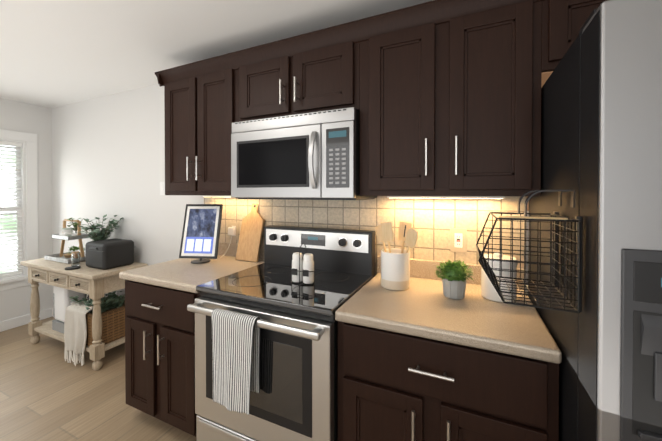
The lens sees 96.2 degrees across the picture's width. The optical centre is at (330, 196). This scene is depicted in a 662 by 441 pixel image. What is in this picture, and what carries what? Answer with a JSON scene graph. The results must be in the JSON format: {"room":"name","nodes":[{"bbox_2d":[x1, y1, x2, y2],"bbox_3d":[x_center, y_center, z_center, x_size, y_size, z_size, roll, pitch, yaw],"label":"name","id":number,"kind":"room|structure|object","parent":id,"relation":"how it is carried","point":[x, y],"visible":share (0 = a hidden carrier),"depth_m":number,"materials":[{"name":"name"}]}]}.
{"room":"kitchen","nodes":[
{"label":"kitchen","id":0,"kind":"room"},
{"bbox_2d":[0,98,52,321],"bbox_3d":[-4.150,0.200,1.282,0.100,2.345,4.600,0,1,25],"label":"wall","id":1,"kind":"structure","parent":0,"point":[25,118],"depth_m":3.25,"materials":[{"name":"white paint"}]},
{"bbox_2d":[0,129,37,290],"bbox_3d":[-3.484,0.140,2.659,0.140,1.620,1.320,0,1,25],"label":"window","id":2,"kind":"structure","parent":1,"relation":"in","point":[28,172],"depth_m":3.14,"materials":[{"name":"white"}]},
{"bbox_2d":[0,141,22,276],"bbox_3d":[-3.489,0.130,2.661,0.044,1.376,1.050,0,1,25],"label":"window blinds","id":3,"kind":"object","parent":2,"relation":"attached to","point":[5,258],"visible":0.79,"depth_m":3.05,"materials":[{"name":"white plastic"}]},
{"bbox_2d":[0,308,50,331],"bbox_3d":[-4.098,1.322,1.268,0.014,0.100,4.600,0,1,25],"label":"baseboard","id":4,"kind":"structure","parent":1,"relation":"attached to","point":[19,321],"depth_m":3.11,"materials":[{"name":"white wood"}]},
{"bbox_2d":[0,317,196,440],"bbox_3d":[-1.075,1.414,-0.063,6.820,0.060,4.700,0,1,25],"label":"floor","id":5,"kind":"structure","parent":0,"point":[48,392],"depth_m":2.01,"materials":[{"name":"brown wood"}]},
{"bbox_2d":[20,214,147,370],"bbox_3d":[-2.218,0.760,2.703,1.150,1.199,0.497,0,1,25],"label":"console table","id":6,"kind":"object","parent":5,"relation":"on","point":[88,317],"visible":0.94,"depth_m":2.48,"materials":[{"name":"white wood"}]},
{"bbox_2d":[64,301,93,354],"bbox_3d":[-2.064,1.074,2.451,0.331,0.368,0.160,0,1,25],"label":"throw blanket","id":7,"kind":"object","parent":6,"relation":"on","point":[77,322],"depth_m":2.39,"materials":[{"name":"white fabric"}]},
{"bbox_2d":[125,280,200,436],"bbox_3d":[-0.848,0.932,1.931,0.641,0.868,0.674,0,1,25],"label":"base cabinet","id":8,"kind":"object","parent":5,"relation":"on","point":[159,353],"visible":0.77,"depth_m":1.64,"materials":[{"name":"brown wood"}]},
{"bbox_2d":[119,242,263,292],"bbox_3d":[-0.847,0.424,1.941,0.655,0.143,0.645,0,1,25],"label":"countertop","id":9,"kind":"structure","parent":8,"relation":"on","point":[184,274],"depth_m":1.82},
{"bbox_2d":[179,204,222,263],"bbox_3d":[-0.898,0.253,2.044,0.265,0.395,0.126,0,1,5],"label":"display","id":10,"kind":"object","parent":9,"relation":"on","point":[200,233],"visible":1,"depth_m":2.04,"materials":[{"name":"black plastic"}]},
{"bbox_2d":[235,203,263,261],"bbox_3d":[-0.567,0.249,2.113,0.190,0.402,0.122,0,1,25],"label":"cutting board","id":11,"kind":"object","parent":9,"relation":"on","point":[250,238],"visible":0.98,"depth_m":2.09,"materials":[{"name":"brown wood"}]},
{"bbox_2d":[187,225,374,440],"bbox_3d":[-0.231,0.787,1.583,0.758,1.165,0.735,0,1,25],"label":"range","id":12,"kind":"object","parent":5,"relation":"on","point":[266,350],"visible":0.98,"depth_m":1.31,"materials":[{"name":"silver metal"}]},
{"bbox_2d":[291,244,314,284],"bbox_3d":[-0.147,0.348,1.554,0.141,0.203,0.075,0,1,25],"label":"pepper shaker","id":13,"kind":"object","parent":12,"relation":"on","point":[303,270],"visible":1,"depth_m":1.53,"materials":[{"name":"white ceramic"}]},
{"bbox_2d":[338,321,558,440],"bbox_3d":[0.480,0.938,1.322,0.741,0.868,0.674,0,1,25],"label":"base cabinet","id":14,"kind":"object","parent":5,"relation":"on","point":[394,386],"visible":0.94,"depth_m":1.04,"materials":[{"name":"brown wood"}]},
{"bbox_2d":[335,256,561,363],"bbox_3d":[0.485,0.429,1.330,0.745,0.143,0.645,0,1,25],"label":"countertop","id":15,"kind":"structure","parent":14,"relation":"on","point":[423,306],"depth_m":1.16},
{"bbox_2d":[375,221,418,290],"bbox_3d":[0.328,0.289,1.500,0.229,0.331,0.144,0,1,25],"label":"utensil crock","id":16,"kind":"object","parent":15,"relation":"on","point":[395,269],"visible":1,"depth_m":1.45,"materials":[{"name":"beige ceramic"}]},
{"bbox_2d":[435,259,473,298],"bbox_3d":[0.563,0.371,1.358,0.180,0.170,0.174,0,1,25],"label":"potted plant","id":17,"kind":"object","parent":15,"relation":"on","point":[454,277],"visible":1,"depth_m":1.32,"materials":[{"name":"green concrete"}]},
{"bbox_2d":[481,253,517,301],"bbox_3d":[0.757,0.354,1.343,0.146,0.205,0.146,0,1,25],"label":"canister","id":18,"kind":"object","parent":15,"relation":"on","point":[488,291],"visible":0.69,"depth_m":1.29,"materials":[{"name":"white ceramic"}]},
{"bbox_2d":[528,0,661,440],"bbox_3d":[1.174,0.459,0.829,0.912,1.835,0.907,0,1,25],"label":"refrigerator","id":19,"kind":"object","parent":5,"relation":"on","point":[601,122],"visible":0.92,"depth_m":0.65,"materials":[{"name":"black metal"}]},
{"bbox_2d":[476,190,582,312],"bbox_3d":[0.566,0.134,0.889,0.233,0.304,0.276,0,1,25],"label":"wire basket","id":20,"kind":"object","parent":19,"relation":"attached to","point":[556,218],"visible":1,"depth_m":0.79,"materials":[{"name":"black metal"}]},
{"bbox_2d":[0,0,432,107],"bbox_3d":[-1.075,-0.991,-0.084,6.820,0.060,4.700,0,1,25],"label":"ceiling","id":21,"kind":"structure","parent":0,"point":[55,53],"depth_m":1.79,"materials":[{"name":"white paint"}]},
{"bbox_2d":[52,84,528,299],"bbox_3d":[-0.116,0.193,2.017,6.820,2.345,0.100,0,1,25],"label":"wall","id":22,"kind":"structure","parent":0,"point":[108,155],"depth_m":2.82,"materials":[{"name":"white paint"}]},
{"bbox_2d":[160,182,164,194],"bbox_3d":[-1.457,-0.069,2.569,0.072,0.116,0.009,0,1,25],"label":"switch plate","id":23,"kind":"object","parent":22,"relation":"attached to","point":[162,188],"visible":0.85,"depth_m":2.57,"materials":[{"name":"white plastic"}]},
{"bbox_2d":[159,60,234,196],"bbox_3d":[-0.789,-0.397,2.064,0.654,0.779,0.361,0,1,25],"label":"upper cabinet","id":24,"kind":"object","parent":22,"relation":"attached to","point":[199,105],"depth_m":1.89,"materials":[{"name":"brown wood"}]},
{"bbox_2d":[235,32,358,121],"bbox_3d":[-0.142,-0.608,1.766,0.768,0.352,0.361,0,1,25],"label":"upper cabinet","id":25,"kind":"object","parent":22,"relation":"attached to","point":[320,75],"depth_m":1.58,"materials":[{"name":"brown wood"}]},
{"bbox_2d":[231,107,376,199],"bbox_3d":[-0.162,-0.206,1.725,0.758,0.445,0.457,0,1,25],"label":"microwave","id":26,"kind":"object","parent":25,"relation":"attached to","point":[311,156],"visible":1,"depth_m":1.53,"materials":[{"name":"silver metal"}]},
{"bbox_2d":[204,196,525,275],"bbox_3d":[-0.025,0.233,1.916,2.170,0.539,0.007,0,1,25],"label":"tile backsplash","id":27,"kind":"structure","parent":22,"relation":"attached to","point":[433,221],"depth_m":1.69,"materials":[{"name":"beige tile"}]},
{"bbox_2d":[215,222,237,259],"bbox_3d":[-0.761,0.321,2.157,0.080,0.252,0.168,0,1,25],"label":"outlet","id":28,"kind":"object","parent":27,"relation":"attached to","point":[233,230],"visible":0.98,"depth_m":2.21,"materials":[{"name":"beige plastic"}]},
{"bbox_2d":[450,228,466,252],"bbox_3d":[0.680,0.234,1.583,0.080,0.128,0.009,0,1,25],"label":"outlet","id":29,"kind":"object","parent":27,"relation":"attached to","point":[458,239],"visible":1,"depth_m":1.58,"materials":[{"name":"beige plastic"}]},
{"bbox_2d":[359,0,546,198],"bbox_3d":[0.545,-0.392,1.453,0.744,0.779,0.361,0,1,25],"label":"upper cabinet","id":30,"kind":"object","parent":22,"relation":"attached to","point":[443,97],"depth_m":1.26,"materials":[{"name":"brown wood"}]},
{"bbox_2d":[547,0,607,78],"bbox_3d":[1.308,-0.632,1.101,0.934,0.292,0.361,0,1,25],"label":"upper cabinet","id":31,"kind":"object","parent":22,"relation":"attached to","point":[565,18],"depth_m":1.11,"materials":[{"name":"brown wood"}]}
]}

